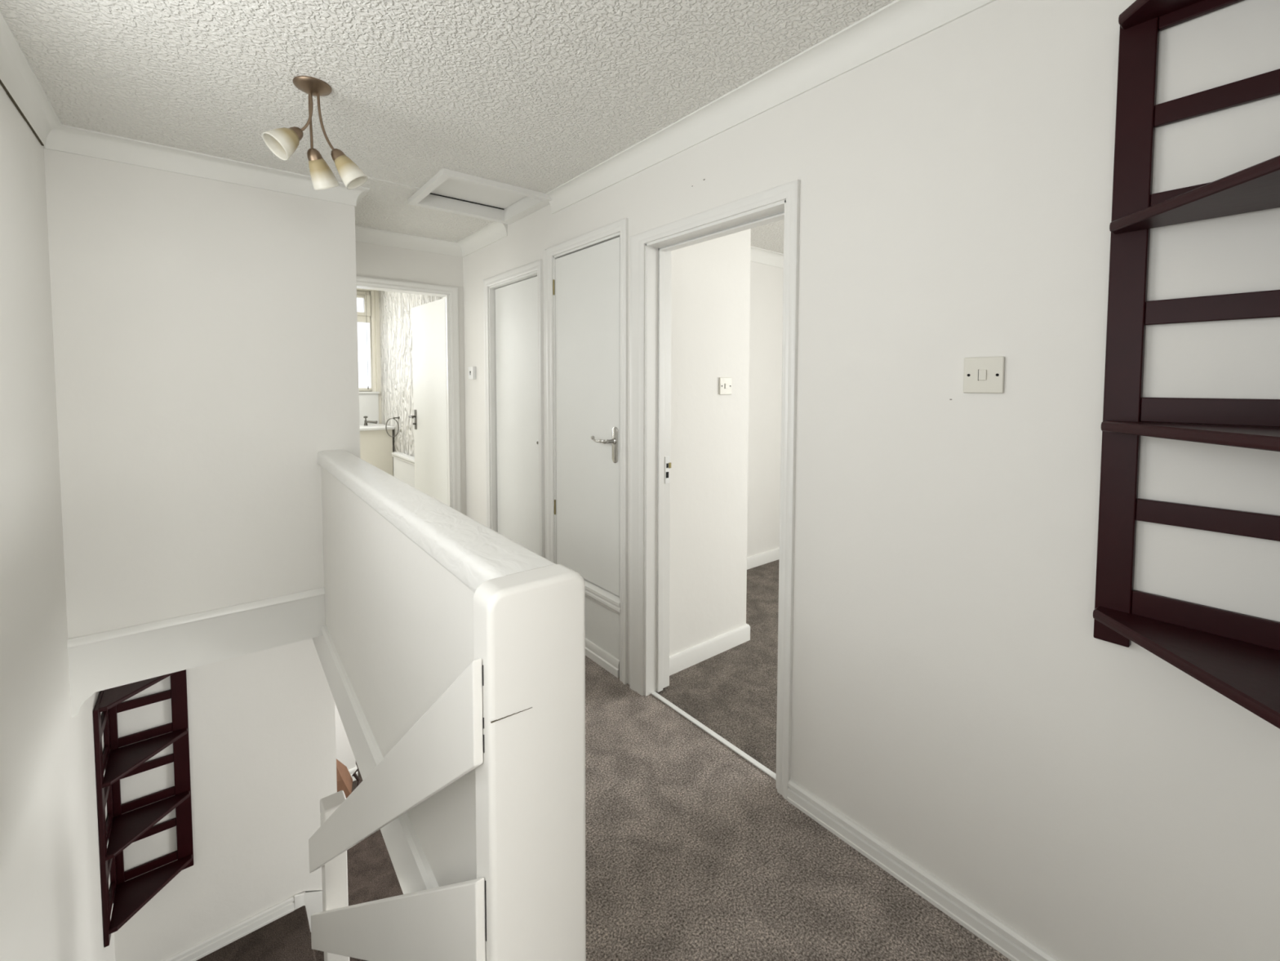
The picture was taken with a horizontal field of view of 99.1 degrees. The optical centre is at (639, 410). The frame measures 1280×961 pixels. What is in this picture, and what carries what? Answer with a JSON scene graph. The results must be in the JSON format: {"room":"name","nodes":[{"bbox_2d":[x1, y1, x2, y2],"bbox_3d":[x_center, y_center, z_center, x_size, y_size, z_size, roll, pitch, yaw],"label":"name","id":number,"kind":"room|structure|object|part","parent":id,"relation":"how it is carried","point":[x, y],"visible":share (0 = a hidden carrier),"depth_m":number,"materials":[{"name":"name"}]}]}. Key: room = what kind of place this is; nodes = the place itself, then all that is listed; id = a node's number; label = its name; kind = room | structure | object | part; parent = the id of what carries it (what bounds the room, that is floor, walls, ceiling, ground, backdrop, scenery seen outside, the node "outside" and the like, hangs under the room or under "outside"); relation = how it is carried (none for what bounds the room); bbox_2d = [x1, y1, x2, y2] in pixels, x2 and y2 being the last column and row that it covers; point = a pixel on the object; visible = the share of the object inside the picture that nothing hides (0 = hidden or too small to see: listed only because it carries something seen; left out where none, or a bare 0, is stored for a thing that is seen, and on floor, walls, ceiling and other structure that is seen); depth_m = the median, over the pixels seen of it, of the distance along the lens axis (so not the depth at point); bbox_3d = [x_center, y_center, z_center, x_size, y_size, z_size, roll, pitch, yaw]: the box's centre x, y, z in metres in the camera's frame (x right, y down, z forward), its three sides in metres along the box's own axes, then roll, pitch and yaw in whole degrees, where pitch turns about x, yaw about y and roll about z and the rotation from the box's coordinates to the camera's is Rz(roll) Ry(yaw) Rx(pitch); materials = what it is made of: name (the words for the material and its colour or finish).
{"room":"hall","nodes":[
{"label":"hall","id":0,"kind":"room"},
{"bbox_2d":[0,84,115,960],"bbox_3d":[-0.956,1.427,0.459,0.100,4.880,11.000,-2,4,-39],"label":"wall","id":1,"kind":"structure","parent":0,"point":[51,898],"depth_m":1.81,"materials":[{"name":"paint"}]},
{"bbox_2d":[0,79,44,146],"bbox_3d":[-1.794,-0.979,1.481,0.006,0.004,1.530,-2,4,-39],"label":"trim","id":2,"kind":"structure","parent":1,"relation":"attached to","point":[8,94],"depth_m":1.81,"materials":[{"name":"brown"}]},
{"bbox_2d":[71,692,94,717],"bbox_3d":[-2.327,1.199,2.299,0.075,0.088,0.160,-2,4,-39],"label":"trim","id":3,"kind":"structure","parent":1,"relation":"attached to","point":[77,702],"depth_m":2.22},
{"bbox_2d":[93,669,193,946],"bbox_3d":[-2.578,2.007,2.858,0.335,1.187,0.335,-2,4,-39],"label":"corner shelf","id":4,"kind":"object","parent":1,"relation":"attached to","point":[127,897],"visible":0.82,"depth_m":2.90,"materials":[{"name":"brown wood"}]},
{"bbox_3d":[-2.705,1.444,2.740,0.013,0.040,0.218,-2,4,-39],"label":"rail","id":5,"kind":"part","parent":4,"relation":"part of","materials":[{"name":"brown wood"}]},
{"bbox_3d":[-2.706,1.582,2.747,0.013,0.047,0.218,-2,4,-39],"label":"rail","id":6,"kind":"part","parent":4,"relation":"part of","materials":[{"name":"brown wood"}]},
{"bbox_3d":[-2.706,1.770,2.756,0.013,0.047,0.218,-2,4,-39],"label":"rail","id":7,"kind":"part","parent":4,"relation":"part of","materials":[{"name":"brown wood"}]},
{"bbox_3d":[-2.707,1.945,2.764,0.013,0.045,0.218,-2,4,-39],"label":"rail","id":8,"kind":"part","parent":4,"relation":"part of","materials":[{"name":"brown wood"}]},
{"bbox_3d":[-2.707,2.134,2.773,0.013,0.047,0.218,-2,4,-39],"label":"rail","id":9,"kind":"part","parent":4,"relation":"part of","materials":[{"name":"brown wood"}]},
{"bbox_3d":[-2.708,2.316,2.782,0.013,0.043,0.218,-2,4,-39],"label":"rail","id":10,"kind":"part","parent":4,"relation":"part of","materials":[{"name":"brown wood"}]},
{"bbox_3d":[-2.708,2.509,2.791,0.013,0.047,0.218,-2,4,-39],"label":"rail","id":11,"kind":"part","parent":4,"relation":"part of","materials":[{"name":"brown wood"}]},
{"bbox_3d":[-2.566,1.425,2.829,0.312,0.021,0.312,-2,4,-39],"label":"shelf","id":12,"kind":"part","parent":4,"relation":"part of","materials":[{"name":"brown wood"}]},
{"bbox_3d":[-2.683,1.572,2.955,0.218,0.047,0.013,-2,4,-39],"label":"rail","id":13,"kind":"part","parent":4,"relation":"part of","materials":[{"name":"brown wood"}]},
{"bbox_3d":[-2.567,1.800,2.847,0.312,0.021,0.312,-2,4,-39],"label":"shelf","id":14,"kind":"part","parent":4,"relation":"part of","materials":[{"name":"brown wood"}]},
{"bbox_3d":[-2.683,1.760,2.964,0.218,0.047,0.013,-2,4,-39],"label":"rail","id":15,"kind":"part","parent":4,"relation":"part of","materials":[{"name":"brown wood"}]},
{"bbox_3d":[-2.684,1.935,2.973,0.218,0.045,0.013,-2,4,-39],"label":"rail","id":16,"kind":"part","parent":4,"relation":"part of","materials":[{"name":"brown wood"}]},
{"bbox_3d":[-2.567,2.164,2.865,0.312,0.021,0.312,-2,4,-39],"label":"shelf","id":17,"kind":"part","parent":4,"relation":"part of","materials":[{"name":"brown wood"}]},
{"bbox_3d":[-2.684,2.124,2.982,0.218,0.047,0.013,-2,4,-39],"label":"rail","id":18,"kind":"part","parent":4,"relation":"part of","materials":[{"name":"brown wood"}]},
{"bbox_3d":[-2.568,2.539,2.883,0.312,0.021,0.312,-2,4,-39],"label":"shelf","id":19,"kind":"part","parent":4,"relation":"part of","materials":[{"name":"brown wood"}]},
{"bbox_3d":[-2.685,2.499,3.000,0.218,0.047,0.013,-2,4,-39],"label":"rail","id":20,"kind":"part","parent":4,"relation":"part of","materials":[{"name":"brown wood"}]},
{"bbox_3d":[-2.684,2.306,2.990,0.218,0.043,0.013,-2,4,-39],"label":"rail","id":21,"kind":"part","parent":4,"relation":"part of","materials":[{"name":"brown wood"}]},
{"bbox_2d":[44,148,359,638],"bbox_3d":[-2.118,0.101,2.796,1.084,2.460,0.760,-2,4,-39],"label":"wall","id":22,"kind":"structure","parent":0,"point":[205,331],"depth_m":2.41,"materials":[{"name":"paint"}]},
{"bbox_2d":[66,586,325,697],"bbox_3d":[-1.946,1.027,2.479,0.904,0.240,0.022,-2,4,-39],"label":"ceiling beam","id":23,"kind":"structure","parent":22,"relation":"attached to","point":[110,659],"depth_m":2.43,"materials":[{"name":"white paint"}]},
{"bbox_2d":[108,638,337,960],"bbox_3d":[-2.431,2.369,3.275,1.065,2.720,0.100,-2,4,-39],"label":"wall","id":24,"kind":"structure","parent":0,"point":[262,723],"depth_m":3.24,"materials":[{"name":"paint"}]},
{"bbox_2d":[162,895,294,960],"bbox_3d":[-2.495,3.112,3.185,0.810,0.085,0.018,-2,4,-39],"label":"baseboard","id":25,"kind":"structure","parent":24,"relation":"attached to","point":[221,939],"depth_m":3.25,"materials":[{"name":"white wood"}]},
{"bbox_2d":[293,889,322,932],"bbox_3d":[-2.082,3.244,3.524,0.252,0.388,0.016,-2,4,-39],"label":"trim","id":26,"kind":"structure","parent":24,"relation":"attached to","point":[313,900],"depth_m":3.49,"materials":[{"name":"white wood"}]},
{"bbox_2d":[195,905,315,960],"bbox_3d":[-2.156,3.273,2.816,0.870,0.200,1.030,-2,4,-39],"label":"floor","id":27,"kind":"structure","parent":0,"point":[287,937],"depth_m":3.22,"materials":[{"name":"carpet"}]},
{"bbox_2d":[334,702,355,769],"bbox_3d":[-0.881,2.505,3.654,3.950,2.420,6.000,-2,4,-39],"label":"wall","id":28,"kind":"structure","parent":0,"point":[344,754],"depth_m":5.29,"materials":[{"name":"paint"}]},
{"bbox_2d":[348,764,358,781],"bbox_3d":[-2.313,3.539,6.009,3.100,0.120,0.418,-2,4,-39],"label":"baseboard","id":29,"kind":"structure","parent":28,"relation":"attached to","point":[352,771],"depth_m":5.35,"materials":[{"name":"white wood"}]},
{"bbox_2d":[356,288,382,423],"bbox_3d":[-3.497,-0.058,5.179,1.920,2.340,0.150,-2,4,-39],"label":"wall","id":30,"kind":"structure","parent":0,"point":[376,292],"depth_m":5.68,"materials":[{"name":"white paint"}]},
{"bbox_2d":[356,289,379,393],"bbox_3d":[-3.215,-0.692,5.316,1.207,1.062,0.120,-2,4,-39],"label":"window","id":31,"kind":"structure","parent":30,"relation":"in","point":[366,313],"depth_m":5.65,"materials":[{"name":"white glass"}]},
{"bbox_3d":[-3.248,-1.067,5.311,1.050,0.225,0.004,-2,4,-39],"label":"pane","id":32,"kind":"part","parent":31,"relation":"part of","materials":[{"name":"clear glass"}]},
{"bbox_3d":[-2.991,-1.075,5.486,0.510,0.219,0.045,-2,4,-39],"label":"light sash","id":33,"kind":"part","parent":31,"relation":"part of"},
{"bbox_3d":[-3.232,-0.558,5.349,1.095,0.695,0.004,-2,4,-39],"label":"pane","id":34,"kind":"part","parent":31,"relation":"part of","materials":[{"name":"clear glass"}]},
{"bbox_2d":[365,292,368,389],"bbox_3d":[-2.799,-0.712,5.598,0.012,0.990,0.012,-2,4,-39],"label":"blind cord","id":35,"kind":"object","parent":31,"relation":"hanging from","point":[366,292],"visible":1,"depth_m":5.59,"materials":[{"name":"white plastic"}]},
{"bbox_3d":[-3.197,-0.171,5.317,1.207,0.020,0.060,-2,4,-39],"label":"sill","id":36,"kind":"part","parent":31,"relation":"part of","materials":[{"name":"white paint"}]},
{"bbox_2d":[359,393,378,424],"bbox_3d":[-3.462,0.009,5.106,1.880,0.315,0.012,-2,4,-39],"label":"backsplash","id":37,"kind":"structure","parent":30,"relation":"attached to","point":[368,402],"depth_m":5.63,"materials":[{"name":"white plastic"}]},
{"bbox_2d":[346,762,403,905],"bbox_3d":[-0.646,3.748,4.033,2.980,0.100,6.000,-2,4,-39],"label":"floor","id":38,"kind":"structure","parent":0,"point":[371,873],"depth_m":4.35,"materials":[{"name":"carpet"}]},
{"bbox_2d":[314,949,367,960],"bbox_3d":[-1.639,3.540,3.263,0.480,0.387,0.960,-2,4,-39],"label":"steps","id":39,"kind":"structure","parent":38,"relation":"on","point":[319,954],"depth_m":3.34,"materials":[{"name":"carpet"}]},
{"bbox_2d":[336,759,360,798],"bbox_3d":[-2.527,3.284,4.552,0.417,0.769,0.336,-2,4,-39],"label":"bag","id":40,"kind":"object","parent":38,"relation":"on","point":[344,780],"visible":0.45,"depth_m":4.51,"materials":[{"name":"brown"}]},
{"bbox_2d":[320,466,476,886],"bbox_3d":[-1.129,0.831,2.225,0.095,1.060,3.048,-2,3,-37],"label":"wall","id":41,"kind":"structure","parent":0,"point":[399,624],"depth_m":1.56,"materials":[{"name":"paint"}]},
{"bbox_2d":[311,624,439,893],"bbox_3d":[-1.175,1.231,2.208,0.021,0.242,3.044,-2,3,-37],"label":"trim","id":42,"kind":"structure","parent":41,"relation":"attached to","point":[413,870],"depth_m":1.91,"materials":[{"name":"white wood"}]},
{"bbox_2d":[316,448,555,592],"bbox_3d":[-0.879,0.277,1.878,0.132,0.066,2.239,-2,3,-37],"label":"trim","id":43,"kind":"structure","parent":41,"relation":"attached to","point":[473,552],"depth_m":1.32,"materials":[{"name":"white"}]},
{"bbox_2d":[472,564,586,960],"bbox_3d":[-0.192,0.915,0.982,0.188,1.256,0.074,-2,4,-39],"label":"newel post","id":44,"kind":"object","parent":41,"relation":"attached to","point":[529,626],"visible":1,"depth_m":0.93,"materials":[{"name":"paint"}]},
{"bbox_2d":[308,657,483,872],"bbox_3d":[-0.899,1.283,1.723,0.023,1.842,2.034,-2,4,-39],"label":"board","id":45,"kind":"object","parent":44,"relation":"attached to","point":[446,744],"visible":1,"depth_m":1.14,"materials":[{"name":"paint"}]},
{"bbox_2d":[311,877,485,960],"bbox_3d":[-0.900,1.656,1.741,0.023,1.842,2.034,-2,4,-39],"label":"board","id":46,"kind":"object","parent":44,"relation":"attached to","point":[446,922],"visible":1,"depth_m":1.20,"materials":[{"name":"paint"}]},
{"bbox_2d":[355,241,466,515],"bbox_3d":[-2.048,0.021,3.401,1.954,2.360,0.100,-2,4,-39],"label":"wall","id":47,"kind":"structure","parent":0,"point":[372,260],"depth_m":3.75,"materials":[{"name":"paint"}]},
{"bbox_2d":[355,275,461,512],"bbox_3d":[-1.853,0.147,3.981,0.808,2.055,0.782,-2,4,-39],"label":"door","id":48,"kind":"structure","parent":47,"relation":"in","point":[435,324],"depth_m":4.02,"materials":[{"name":"paint"}]},
{"bbox_3d":[-1.816,0.079,4.377,0.058,0.078,0.120,-2,4,-39],"label":"lever","id":49,"kind":"part","parent":48,"relation":"part of","materials":[{"name":"silver metal"}]},
{"bbox_3d":[-1.825,0.072,4.435,0.006,0.160,0.040,-2,4,-41],"label":"handle plate","id":50,"kind":"part","parent":48,"relation":"part of","materials":[{"name":"silver metal"}]},
{"bbox_2d":[0,0,895,253],"bbox_3d":[0.963,-1.135,1.987,5.150,0.100,5.980,-2,4,-39],"label":"ceiling","id":51,"kind":"structure","parent":0,"point":[532,95],"depth_m":1.75,"materials":[{"name":"white paint"}]},
{"bbox_2d":[262,75,368,190],"bbox_3d":[-1.086,-0.916,1.835,0.301,0.333,0.160,-1,3,-27],"label":"ceiling light","id":52,"kind":"object","parent":51,"relation":"attached to","point":[282,142],"visible":1,"depth_m":1.82,"materials":[{"name":"beige glass"}]},
{"bbox_3d":[-1.153,-0.876,1.772,0.092,0.080,0.092,-6,-47,49],"label":"lamp shade","id":53,"kind":"part","parent":52,"relation":"part of","materials":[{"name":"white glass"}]},
{"bbox_3d":[-1.107,-0.988,1.807,0.043,0.137,0.010,-1,3,-21],"label":"arm","id":54,"kind":"part","parent":52,"relation":"part of","materials":[{"name":"silver metal"}]},
{"bbox_3d":[-1.101,-0.964,1.826,0.010,0.186,0.018,-2,4,-39],"label":"arm","id":55,"kind":"part","parent":52,"relation":"part of","materials":[{"name":"silver metal"}]},
{"bbox_3d":[-1.090,-0.813,1.865,0.082,0.096,0.082,-30,38,-30],"label":"lamp shade","id":56,"kind":"part","parent":52,"relation":"part of","materials":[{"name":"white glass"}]},
{"bbox_3d":[-1.050,-0.963,1.827,0.054,0.188,0.010,0,3,-10],"label":"arm","id":57,"kind":"part","parent":52,"relation":"part of","materials":[{"name":"silver metal"}]},
{"bbox_3d":[-0.989,-0.815,1.850,0.080,0.095,0.080,-42,15,-33],"label":"lamp shade","id":58,"kind":"part","parent":52,"relation":"part of","materials":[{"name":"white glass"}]},
{"bbox_2d":[367,176,419,189],"bbox_3d":[-1.218,-1.123,2.688,0.256,0.004,0.010,-2,4,-39],"label":"trim","id":59,"kind":"structure","parent":51,"relation":"attached to","point":[367,176],"depth_m":2.69,"materials":[{"name":"white paint"}]},
{"bbox_2d":[408,168,551,224],"bbox_3d":[-0.851,-1.175,2.901,0.601,0.136,0.573,-2,4,-39],"label":"hatch","id":60,"kind":"object","parent":51,"relation":"attached to","point":[451,191],"visible":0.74,"depth_m":2.99,"materials":[{"name":"white"}]},
{"bbox_3d":[-0.851,-1.186,2.899,0.490,0.015,0.463,-2,4,-39],"label":"hatch panel","id":61,"kind":"part","parent":60,"relation":"part of","materials":[{"name":"white wood"}]},
{"bbox_2d":[669,228,751,655],"bbox_3d":[0.060,0.049,3.033,0.642,2.370,0.852,-2,4,-39],"label":"wall","id":62,"kind":"structure","parent":0,"point":[710,279],"depth_m":2.72,"materials":[{"name":"paint"}]},
{"bbox_2d":[719,377,731,394],"bbox_3d":[0.435,-0.125,2.771,0.087,0.087,0.012,-2,4,-39],"label":"light switch","id":63,"kind":"object","parent":62,"relation":"attached to","point":[725,383],"visible":1,"depth_m":2.76,"materials":[{"name":"white plastic"}]},
{"bbox_2d":[746,261,783,557],"bbox_3d":[0.988,-0.008,4.256,2.338,2.370,0.103,-2,4,-39],"label":"wall","id":64,"kind":"structure","parent":0,"point":[766,313],"depth_m":4.16,"materials":[{"name":"paint"}]},
{"bbox_2d":[669,547,779,675],"bbox_3d":[0.969,1.163,3.743,2.876,0.085,0.765,-2,4,-39],"label":"baseboard","id":65,"kind":"structure","parent":64,"relation":"attached to","point":[682,660],"depth_m":2.80,"materials":[{"name":"white wood"}]},
{"bbox_2d":[585,559,1011,960],"bbox_3d":[0.957,1.322,2.105,5.150,0.100,5.980,-2,4,-39],"label":"floor","id":66,"kind":"structure","parent":0,"point":[694,851],"depth_m":1.61,"materials":[{"name":"grey carpet"}]},
{"bbox_2d":[378,0,1279,960],"bbox_3d":[-0.720,0.026,3.364,0.160,2.360,6.460,-2,4,-39],"label":"wall","id":67,"kind":"structure","parent":0,"point":[956,698],"depth_m":1.29,"materials":[{"name":"paint"}]},
{"bbox_2d":[0,10,507,257],"bbox_3d":[-0.791,-1.035,1.768,1.934,0.086,3.935,-2,4,-39],"label":"trim","id":68,"kind":"structure","parent":67,"relation":"attached to","point":[17,75],"depth_m":2.33,"materials":[{"name":"white paint"}]},
{"bbox_2d":[385,416,399,437],"bbox_3d":[-2.356,0.154,5.217,0.184,0.199,0.055,1,3,22],"label":"towel ring","id":69,"kind":"object","parent":67,"relation":"attached to","point":[393,418],"visible":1,"depth_m":5.20,"materials":[{"name":"silver metal"}]},
{"bbox_2d":[391,451,414,487],"bbox_3d":[-2.066,0.699,4.889,0.069,0.582,0.870,-2,4,-39],"label":"bathtub","id":70,"kind":"object","parent":67,"relation":"attached to","point":[403,464],"visible":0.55,"depth_m":4.91,"materials":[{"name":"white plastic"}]},
{"bbox_2d":[391,451,414,464],"bbox_3d":[-2.066,0.430,4.876,0.069,0.042,0.870,-2,4,-39],"label":"grille","id":71,"kind":"object","parent":70,"relation":"attached to","point":[399,456],"depth_m":4.92,"materials":[{"name":"white plastic"}]},
{"bbox_2d":[468,366,475,379],"bbox_3d":[-1.170,-0.261,3.802,0.026,0.086,0.080,-2,4,-39],"label":"switch","id":72,"kind":"object","parent":67,"relation":"attached to","point":[472,370],"visible":1,"depth_m":3.78,"materials":[{"name":"white plastic"}]},
{"bbox_2d":[483,259,544,557],"bbox_3d":[-0.738,0.177,3.391,0.144,2.055,0.772,-2,4,-39],"label":"door","id":73,"kind":"structure","parent":67,"relation":"in","point":[513,368],"depth_m":3.39,"materials":[{"name":"paint"}]},
{"bbox_3d":[-0.734,0.202,3.392,0.118,2.006,0.680,-2,4,-39],"label":"frame","id":74,"kind":"part","parent":73,"relation":"part of","materials":[{"name":"white wood"}]},
{"bbox_2d":[543,217,628,684],"bbox_3d":[-0.262,0.187,2.764,0.184,2.098,0.750,-2,4,-39],"label":"door","id":75,"kind":"structure","parent":67,"relation":"in","point":[586,275],"depth_m":2.68,"materials":[{"name":"paint"}]},
{"bbox_3d":[-0.230,0.210,2.762,0.118,2.053,0.607,-2,4,-39],"label":"frame","id":76,"kind":"part","parent":75,"relation":"part of","materials":[{"name":"white wood"}]},
{"bbox_3d":[-0.270,0.898,2.759,0.052,0.078,0.621,-2,4,-39],"label":"sill rail","id":77,"kind":"part","parent":75,"relation":"part of","materials":[{"name":"white wood"}]},
{"bbox_3d":[-0.279,1.198,2.775,0.015,0.078,0.577,-2,4,-39],"label":"skirting","id":78,"kind":"part","parent":75,"relation":"part of","materials":[{"name":"white wood"}]},
{"bbox_3d":[-0.266,1.086,2.777,0.014,0.302,0.581,-2,4,-39],"label":"kick panel","id":79,"kind":"part","parent":75,"relation":"part of","materials":[{"name":"paint"}]},
{"bbox_3d":[-0.174,0.137,2.548,0.052,0.031,0.148,-2,4,-39],"label":"lever","id":80,"kind":"part","parent":75,"relation":"part of","materials":[{"name":"silver metal"}]},
{"bbox_3d":[-0.116,0.159,2.519,0.007,0.168,0.042,-2,4,-39],"label":"handle plate","id":81,"kind":"part","parent":75,"relation":"part of","materials":[{"name":"silver metal"}]},
{"bbox_2d":[629,179,799,799],"bbox_3d":[0.281,0.263,2.134,0.154,2.011,0.856,-2,4,-39],"label":"door frame","id":82,"kind":"structure","parent":67,"relation":"in","point":[651,251],"depth_m":2.34,"materials":[{"name":"white wood"}]},
{"bbox_3d":[0.120,0.264,2.422,0.024,0.120,0.004,-2,4,-39],"label":"keep plate","id":83,"kind":"part","parent":82,"relation":"part of","materials":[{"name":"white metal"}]},
{"bbox_2d":[545,0,995,213],"bbox_3d":[0.340,-1.037,1.855,0.060,0.086,2.655,-2,4,-39],"label":"trim","id":84,"kind":"structure","parent":67,"relation":"attached to","point":[899,23],"depth_m":1.73,"materials":[{"name":"white paint"}]},
{"bbox_2d":[786,778,1061,960],"bbox_3d":[0.837,1.274,1.373,0.018,0.066,1.104,-2,4,-39],"label":"baseboard","id":85,"kind":"structure","parent":67,"relation":"attached to","point":[993,931],"depth_m":1.46,"materials":[{"name":"white wood"}]},
{"bbox_2d":[963,356,1004,393],"bbox_3d":[0.832,-0.086,1.322,0.012,0.087,0.087,-2,4,-39],"label":"light switch","id":86,"kind":"object","parent":67,"relation":"attached to","point":[981,374],"visible":1,"depth_m":1.32,"materials":[{"name":"white plastic"}]},
{"bbox_2d":[1093,0,1279,728],"bbox_3d":[0.954,-0.140,0.906,0.337,1.270,0.337,-2,4,-39],"label":"corner shelf","id":87,"kind":"object","parent":67,"relation":"attached to","point":[1236,655],"visible":1,"depth_m":1.05,"materials":[{"name":"brown wood"}]},
{"bbox_3d":[0.945,-0.764,0.877,0.314,0.021,0.314,-2,4,-39],"label":"shelf","id":88,"kind":"part","parent":87,"relation":"part of","materials":[{"name":"brown wood"}]},
{"bbox_3d":[1.081,-0.397,0.990,0.013,0.049,0.230,-2,4,-39],"label":"rail","id":89,"kind":"part","parent":87,"relation":"part of","materials":[{"name":"brown wood"}]},
{"bbox_3d":[0.942,0.433,0.935,0.314,0.021,0.314,-2,4,-39],"label":"shelf","id":90,"kind":"part","parent":87,"relation":"part of","materials":[{"name":"brown wood"}]},
{"bbox_3d":[0.943,0.042,0.916,0.314,0.021,0.314,-2,4,-39],"label":"shelf","id":91,"kind":"part","parent":87,"relation":"part of","materials":[{"name":"brown wood"}]},
{"bbox_3d":[0.944,-0.360,0.896,0.314,0.021,0.314,-2,4,-39],"label":"shelf","id":92,"kind":"part","parent":87,"relation":"part of","materials":[{"name":"brown wood"}]},
{"bbox_3d":[1.082,-0.755,0.972,0.013,0.040,0.230,-2,4,-39],"label":"rail","id":93,"kind":"part","parent":87,"relation":"part of","materials":[{"name":"brown wood"}]},
{"bbox_3d":[1.080,0.396,1.028,0.013,0.049,0.230,-2,4,-39],"label":"rail","id":94,"kind":"part","parent":87,"relation":"part of","materials":[{"name":"brown wood"}]},
{"bbox_3d":[1.080,0.204,1.019,0.013,0.044,0.230,-2,4,-39],"label":"rail","id":95,"kind":"part","parent":87,"relation":"part of","materials":[{"name":"brown wood"}]},
{"bbox_3d":[1.081,0.002,1.009,0.013,0.049,0.230,-2,4,-39],"label":"rail","id":96,"kind":"part","parent":87,"relation":"part of","materials":[{"name":"brown wood"}]},
{"bbox_3d":[1.081,-0.190,1.000,0.013,0.047,0.230,-2,4,-39],"label":"rail","id":97,"kind":"part","parent":87,"relation":"part of","materials":[{"name":"brown wood"}]},
{"bbox_3d":[1.082,-0.572,0.981,0.013,0.041,0.230,-2,4,-39],"label":"rail","id":98,"kind":"part","parent":87,"relation":"part of","materials":[{"name":"brown wood"}]},
{"bbox_3d":[-2.801,1.203,4.408,2.170,0.100,2.320,-2,4,-39],"label":"floor","id":99,"kind":"structure","parent":0,"visible":0},
{"bbox_2d":[360,423,395,475],"bbox_3d":[-2.998,0.638,5.176,1.155,0.952,0.508,-2,4,-39],"label":"vanity unit","id":100,"kind":"object","parent":99,"relation":"on","point":[375,444],"visible":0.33,"depth_m":5.26,"materials":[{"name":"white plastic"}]},
{"bbox_2d":[360,423,395,431],"bbox_3d":[-2.997,0.176,5.154,1.155,0.027,0.508,-2,4,-39],"label":"countertop","id":101,"kind":"structure","parent":100,"relation":"on","point":[371,426],"depth_m":5.28,"materials":[{"name":"white ceramic"}]},
{"bbox_2d":[363,416,377,425],"bbox_3d":[-2.691,0.102,5.448,0.129,0.095,0.039,0,3,-4],"label":"tap","id":102,"kind":"object","parent":101,"relation":"on","point":[366,421],"visible":1,"depth_m":5.43,"materials":[{"name":"silver metal"}]},
{"bbox_3d":[-2.690,0.122,5.448,0.128,0.055,0.035,0,3,-3],"label":"spout","id":103,"kind":"part","parent":102,"relation":"part of","materials":[{"name":"silver metal"}]},
{"bbox_3d":[-0.895,2.667,1.840,0.048,2.270,2.120,-2,4,-39],"label":"wall","id":104,"kind":"structure","parent":0,"visible":0},
{"bbox_2d":[320,790,349,960],"bbox_3d":[-1.346,2.580,2.437,0.095,1.745,0.100,-2,4,-39],"label":"newel post","id":105,"kind":"object","parent":104,"relation":"attached to","point":[335,872],"visible":0.51,"depth_m":2.38,"materials":[{"name":"paint"}]},
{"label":"bedroom window","id":106,"kind":"structure","parent":0,"visible":0},
{"bbox_2d":[750,245,783,268],"bbox_3d":[0.985,-1.119,3.616,2.880,0.090,0.804,-2,4,-39],"label":"trim","id":107,"kind":"structure","parent":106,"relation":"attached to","point":[757,255],"depth_m":4.08,"materials":[{"name":"white paint"}]}
]}

